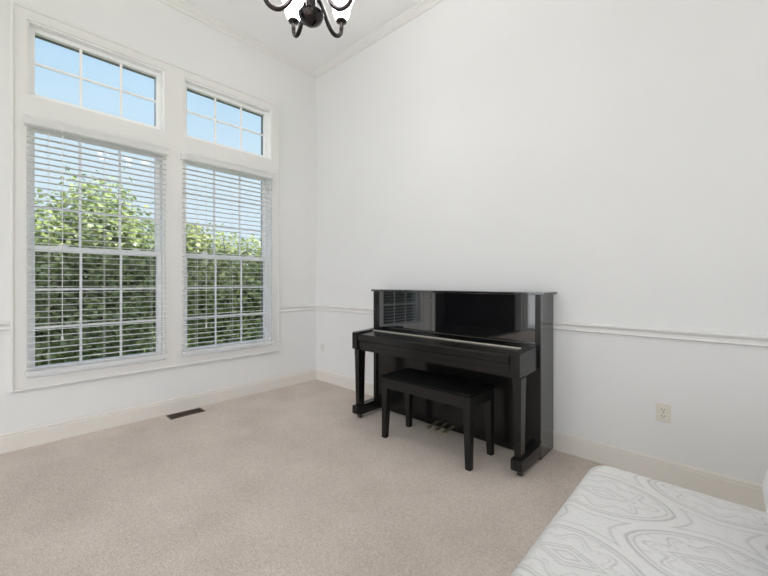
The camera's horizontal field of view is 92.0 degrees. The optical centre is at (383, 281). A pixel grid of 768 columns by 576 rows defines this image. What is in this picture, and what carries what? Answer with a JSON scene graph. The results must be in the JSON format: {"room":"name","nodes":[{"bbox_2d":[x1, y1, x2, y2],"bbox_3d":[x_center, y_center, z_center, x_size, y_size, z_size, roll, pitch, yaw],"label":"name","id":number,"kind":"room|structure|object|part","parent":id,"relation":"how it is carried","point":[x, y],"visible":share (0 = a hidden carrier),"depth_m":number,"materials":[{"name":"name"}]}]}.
{"room":"music room","nodes":[
{"label":"music room","id":0,"kind":"room"},
{"bbox_2d":[0,0,315,433],"bbox_3d":[-3.124,-0.515,2.253,0.160,4.130,6.860,0,0,43],"label":"wall","id":1,"kind":"structure","parent":0,"point":[155,28],"depth_m":3.51,"materials":[{"name":"paint"}]},
{"bbox_2d":[0,321,9,330],"bbox_3d":[-2.721,0.310,2.546,0.030,0.064,0.218,0,0,43],"label":"trim","id":2,"kind":"structure","parent":1,"relation":"attached to","point":[5,325],"depth_m":2.60,"materials":[{"name":"paint"}]},
{"bbox_2d":[27,125,164,377],"bbox_3d":[-2.353,-0.250,3.085,0.172,1.900,0.897,0,0,43],"label":"window","id":3,"kind":"structure","parent":1,"relation":"in","point":[159,287],"depth_m":3.00,"materials":[{"name":"white plastic"}]},
{"bbox_3d":[-2.364,-0.708,3.095,0.033,0.956,0.869,0,0,43],"label":"sash","id":4,"kind":"part","parent":3,"relation":"part of","materials":[{"name":"white plastic"}]},
{"bbox_3d":[-2.337,0.206,3.070,0.033,0.960,0.869,0,0,43],"label":"sash","id":5,"kind":"part","parent":3,"relation":"part of","materials":[{"name":"white plastic"}]},
{"bbox_2d":[24,113,168,376],"bbox_3d":[-2.250,-0.264,2.985,0.083,1.876,0.925,0,0,43],"label":"window blind","id":6,"kind":"object","parent":3,"relation":"attached to","point":[29,119],"visible":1,"depth_m":2.92,"materials":[{"name":"white plastic"}]},
{"bbox_3d":[-2.403,-0.347,2.772,0.015,1.565,0.015,0,0,21],"label":"lift cord","id":7,"kind":"part","parent":6,"relation":"part of","materials":[{"name":"white fabric"}]},
{"bbox_3d":[-2.259,0.659,2.993,0.052,0.030,0.919,0,0,43],"label":"rail","id":8,"kind":"part","parent":6,"relation":"part of","materials":[{"name":"white plastic"}]},
{"bbox_2d":[27,20,164,130],"bbox_3d":[-2.353,-1.635,3.085,0.172,0.550,0.897,0,0,43],"label":"window","id":9,"kind":"structure","parent":1,"relation":"in","point":[34,30],"depth_m":3.02,"materials":[{"name":"white plastic"}]},
{"bbox_2d":[10,0,279,392],"bbox_3d":[-1.917,-0.607,3.411,0.026,2.777,2.144,0,0,43],"label":"trim","id":10,"kind":"structure","parent":1,"relation":"attached to","point":[173,137],"depth_m":3.22,"materials":[{"name":"paint"}]},
{"bbox_2d":[0,369,315,453],"bbox_3d":[-1.815,1.134,3.528,0.015,0.132,2.890,0,0,43],"label":"baseboard","id":11,"kind":"structure","parent":1,"relation":"attached to","point":[16,440],"depth_m":3.19,"materials":[{"name":"paint"}]},
{"bbox_2d":[185,161,270,356],"bbox_3d":[-1.628,-0.250,3.862,0.172,1.900,0.901,0,0,43],"label":"window","id":12,"kind":"structure","parent":1,"relation":"in","point":[267,272],"depth_m":3.96,"materials":[{"name":"white plastic"}]},
{"bbox_3d":[-1.639,-0.708,3.872,0.033,0.956,0.873,0,0,43],"label":"sash","id":13,"kind":"part","parent":12,"relation":"part of","materials":[{"name":"white plastic"}]},
{"bbox_3d":[-1.612,0.206,3.847,0.033,0.960,0.873,0,0,43],"label":"sash","id":14,"kind":"part","parent":12,"relation":"part of","materials":[{"name":"white plastic"}]},
{"bbox_2d":[180,151,274,354],"bbox_3d":[-1.536,-0.264,3.751,0.083,1.876,0.938,0,0,43],"label":"window blind","id":15,"kind":"object","parent":12,"relation":"attached to","point":[184,155],"visible":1,"depth_m":3.70,"materials":[{"name":"white plastic"}]},
{"bbox_3d":[-1.774,-0.246,3.515,0.054,1.780,0.008,0,0,43],"label":"ladder cord","id":16,"kind":"part","parent":15,"relation":"part of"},
{"bbox_3d":[-1.544,0.659,3.759,0.052,0.030,0.932,0,0,43],"label":"rail","id":17,"kind":"part","parent":15,"relation":"part of","materials":[{"name":"white plastic"}]},
{"bbox_3d":[-1.312,-0.246,4.009,0.054,1.780,0.008,0,0,43],"label":"ladder cord","id":18,"kind":"part","parent":15,"relation":"part of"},
{"bbox_2d":[185,79,270,158],"bbox_3d":[-1.628,-1.635,3.862,0.172,0.550,0.901,0,0,43],"label":"window","id":19,"kind":"structure","parent":1,"relation":"in","point":[196,88],"depth_m":3.90,"materials":[{"name":"white plastic"}]},
{"bbox_2d":[157,0,316,78],"bbox_3d":[-3.097,-2.547,2.118,0.064,0.065,6.700,0,0,43],"label":"trim","id":20,"kind":"structure","parent":1,"relation":"attached to","point":[179,5],"depth_m":3.81,"materials":[{"name":"paint"}]},
{"bbox_2d":[280,305,315,311],"bbox_3d":[-1.004,0.310,4.386,0.030,0.064,0.528,0,0,43],"label":"trim","id":21,"kind":"structure","parent":1,"relation":"attached to","point":[299,307],"depth_m":4.37,"materials":[{"name":"paint"}]},
{"bbox_2d":[181,0,421,68],"bbox_3d":[-0.853,-2.705,0.025,6.520,0.250,7.020,0,0,43],"label":"ceiling","id":22,"kind":"structure","parent":0,"point":[314,47],"depth_m":3.69,"materials":[{"name":"paint"}]},
{"bbox_2d":[263,0,353,37],"bbox_3d":[-0.410,-2.014,2.117,0.634,1.133,0.628,0,0,43],"label":"chandelier","id":23,"kind":"object","parent":22,"relation":"hanging from","point":[306,12],"visible":1,"depth_m":2.16,"materials":[{"name":"brown metal"}]},
{"bbox_3d":[-0.540,-1.565,2.059,0.264,0.148,0.025,0,0,-18],"label":"arm","id":24,"kind":"part","parent":23,"relation":"part of","materials":[{"name":"brown metal"}]},
{"bbox_3d":[-0.562,-1.694,2.305,0.156,0.132,0.156,0,0,43],"label":"lamp shade","id":25,"kind":"part","parent":23,"relation":"part of","materials":[{"name":"white glass"}]},
{"bbox_3d":[-0.492,-1.565,2.208,0.025,0.149,0.264,0,0,-36],"label":"arm","id":26,"kind":"part","parent":23,"relation":"part of","materials":[{"name":"brown metal"}]},
{"bbox_3d":[-0.413,-1.725,2.100,0.060,0.360,0.060,0,0,43],"label":"stem","id":27,"kind":"part","parent":23,"relation":"part of","materials":[{"name":"brown metal"}]},
{"bbox_3d":[-0.413,-1.498,2.100,0.142,0.103,0.142,0,0,43],"label":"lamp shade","id":28,"kind":"part","parent":23,"relation":"part of","materials":[{"name":"brown metal"}]},
{"bbox_3d":[-0.335,-1.565,2.208,0.025,0.149,0.264,0,0,36],"label":"arm","id":29,"kind":"part","parent":23,"relation":"part of","materials":[{"name":"brown metal"}]},
{"bbox_3d":[-0.286,-1.565,2.059,0.264,0.149,0.025,0,0,18],"label":"arm","id":30,"kind":"part","parent":23,"relation":"part of","materials":[{"name":"brown metal"}]},
{"bbox_3d":[-0.265,-1.694,2.305,0.156,0.132,0.156,0,0,43],"label":"lamp shade","id":31,"kind":"part","parent":23,"relation":"part of","materials":[{"name":"white glass"}]},
{"bbox_2d":[0,380,712,575],"bbox_3d":[-0.853,1.260,0.025,6.200,0.120,6.700,0,0,43],"label":"floor","id":32,"kind":"structure","parent":0,"point":[288,480],"depth_m":2.08,"materials":[{"name":"carpet"}]},
{"bbox_2d":[166,408,204,419],"bbox_3d":[-1.803,1.197,3.381,0.128,0.006,0.292,0,0,43],"label":"floor vent","id":33,"kind":"object","parent":32,"relation":"in","point":[197,410],"visible":1,"depth_m":3.38,"materials":[{"name":"brown metal"}]},
{"bbox_2d":[381,368,494,470],"bbox_3d":[0.375,0.959,2.728,0.778,0.482,0.336,0,0,43],"label":"piano bench","id":34,"kind":"object","parent":32,"relation":"on","point":[466,394],"visible":1,"depth_m":2.58,"materials":[{"name":"black wood"}]},
{"bbox_3d":[0.021,0.968,2.872,0.056,0.464,0.056,0,0,43],"label":"leg","id":35,"kind":"part","parent":34,"relation":"part of","materials":[{"name":"black wood"}]},
{"bbox_3d":[0.207,0.968,3.071,0.056,0.464,0.056,0,0,43],"label":"leg","id":36,"kind":"part","parent":34,"relation":"part of","materials":[{"name":"black wood"}]},
{"bbox_3d":[0.375,0.727,2.728,0.778,0.018,0.336,0,0,43],"label":"seat","id":37,"kind":"part","parent":34,"relation":"part of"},
{"bbox_3d":[0.544,0.968,2.385,0.056,0.464,0.056,0,0,43],"label":"leg","id":38,"kind":"part","parent":34,"relation":"part of","materials":[{"name":"black wood"}]},
{"bbox_3d":[0.729,0.968,2.584,0.056,0.464,0.056,0,0,43],"label":"leg","id":39,"kind":"part","parent":34,"relation":"part of","materials":[{"name":"black wood"}]},
{"bbox_2d":[352,289,556,476],"bbox_3d":[0.451,0.635,2.981,1.612,1.130,0.562,0,0,43],"label":"upright piano","id":40,"kind":"object","parent":32,"relation":"on","point":[501,339],"visible":0.98,"depth_m":2.74,"materials":[{"name":"black paint"}]},
{"bbox_3d":[-0.213,0.841,3.298,0.056,0.495,0.081,0,0,43],"label":"leg","id":41,"kind":"part","parent":40,"relation":"part of","materials":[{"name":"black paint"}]},
{"bbox_3d":[-0.157,0.511,3.395,0.060,0.166,0.310,0,0,43],"label":"arm","id":42,"kind":"part","parent":40,"relation":"part of","materials":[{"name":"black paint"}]},
{"bbox_3d":[-0.001,0.638,3.622,0.036,1.100,0.234,0,0,43],"label":"panel","id":43,"kind":"part","parent":40,"relation":"part of","materials":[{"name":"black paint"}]},
{"bbox_3d":[0.498,1.157,3.035,1.494,0.062,0.043,0,0,43],"label":"rail","id":44,"kind":"part","parent":40,"relation":"part of","materials":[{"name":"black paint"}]},
{"bbox_3d":[0.491,0.863,3.028,1.494,0.525,0.024,0,0,43],"label":"panel","id":45,"kind":"part","parent":40,"relation":"part of","materials":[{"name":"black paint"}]},
{"bbox_3d":[0.494,0.265,3.031,1.494,0.354,0.022,0,0,43],"label":"panel","id":46,"kind":"part","parent":40,"relation":"part of","materials":[{"name":"black paint"}]},
{"bbox_3d":[0.554,0.079,3.091,1.612,0.018,0.260,0,0,43],"label":"lid","id":47,"kind":"part","parent":40,"relation":"part of","materials":[{"name":"black paint"}]},
{"bbox_3d":[0.844,0.841,2.312,0.056,0.495,0.081,0,0,43],"label":"leg","id":48,"kind":"part","parent":40,"relation":"part of","materials":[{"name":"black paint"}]},
{"bbox_3d":[0.911,0.511,2.399,0.060,0.166,0.310,0,0,43],"label":"arm","id":49,"kind":"part","parent":40,"relation":"part of","materials":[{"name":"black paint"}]},
{"bbox_3d":[1.118,0.638,2.578,0.036,1.100,0.234,0,0,43],"label":"panel","id":50,"kind":"part","parent":40,"relation":"part of","materials":[{"name":"black paint"}]},
{"bbox_2d":[511,466,767,575],"bbox_3d":[1.085,0.907,0.282,1.922,0.586,1.044,0,0,43],"label":"bed","id":51,"kind":"object","parent":32,"relation":"on","point":[615,522],"visible":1,"depth_m":0.91,"materials":[{"name":"fabric"}]},
{"bbox_2d":[762,471,767,513],"bbox_3d":[1.056,0.462,0.570,0.660,0.303,0.480,0,0,43],"label":"pillow","id":52,"kind":"object","parent":51,"relation":"on","point":[765,481],"visible":1,"depth_m":0.80,"materials":[{"name":"fabric"}]},
{"bbox_2d":[316,0,767,484],"bbox_3d":[1.545,-0.515,2.479,6.360,4.130,0.160,0,0,43],"label":"wall","id":53,"kind":"structure","parent":0,"point":[610,157],"depth_m":2.54,"materials":[{"name":"paint"}]},
{"bbox_2d":[321,342,324,351],"bbox_3d":[-0.747,0.788,4.501,0.072,0.105,0.010,0,0,43],"label":"wall outlet","id":54,"kind":"object","parent":53,"relation":"attached to","point":[322,344],"visible":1,"depth_m":4.49,"materials":[{"name":"plastic"}]},
{"bbox_2d":[315,0,443,77],"bbox_3d":[1.410,-2.547,2.452,6.200,0.065,0.064,0,0,43],"label":"trim","id":55,"kind":"structure","parent":53,"relation":"attached to","point":[422,6],"depth_m":3.81,"materials":[{"name":"paint"}]},
{"bbox_2d":[316,368,766,511],"bbox_3d":[1.427,1.134,2.470,6.200,0.132,0.015,0,0,43],"label":"baseboard","id":56,"kind":"structure","parent":53,"relation":"attached to","point":[735,490],"depth_m":2.26,"materials":[{"name":"paint"}]},
{"bbox_2d":[316,304,767,346],"bbox_3d":[1.422,0.310,2.465,6.200,0.064,0.030,0,0,43],"label":"trim","id":57,"kind":"structure","parent":53,"relation":"attached to","point":[757,340],"depth_m":2.25,"materials":[{"name":"paint"}]},
{"bbox_2d":[656,402,670,422],"bbox_3d":[1.682,0.788,2.235,0.074,0.110,0.010,0,0,43],"label":"wall outlet","id":58,"kind":"object","parent":53,"relation":"attached to","point":[663,411],"visible":1,"depth_m":2.23,"materials":[{"name":"plastic"}]},
{"bbox_2d":[660,407,666,411],"bbox_3d":[1.681,0.768,2.233,0.033,0.027,0.004,0,0,43],"label":"receptacle","id":59,"kind":"object","parent":58,"relation":"attached to","point":[662,409],"depth_m":2.23,"materials":[{"name":"plastic"}]},
{"bbox_2d":[660,413,666,418],"bbox_3d":[1.681,0.807,2.233,0.033,0.027,0.004,0,0,43],"label":"receptacle","id":60,"kind":"object","parent":58,"relation":"attached to","point":[662,415],"depth_m":2.23,"materials":[{"name":"plastic"}]},
{"label":"outside","id":61,"kind":"structure","parent":0,"visible":0},
{"bbox_3d":[-0.835,1.600,4.590,80.000,0.100,80.000,0,0,43],"label":"ground","id":62,"kind":"structure","parent":61,"visible":0},
{"bbox_2d":[35,166,154,365],"bbox_3d":[-4.367,-0.098,5.537,1.985,3.381,2.512,0,0,43],"label":"tree","id":63,"kind":"object","parent":62,"relation":"on","point":[45,298],"visible":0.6,"depth_m":5.22,"materials":[{"name":"green plant"}]},
{"bbox_2d":[186,221,260,347],"bbox_3d":[-2.746,0.260,7.254,1.905,2.728,2.949,0,0,36],"label":"bush","id":64,"kind":"object","parent":62,"relation":"on","point":[204,278],"visible":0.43,"depth_m":6.51,"materials":[{"name":"green plant"}]}
]}

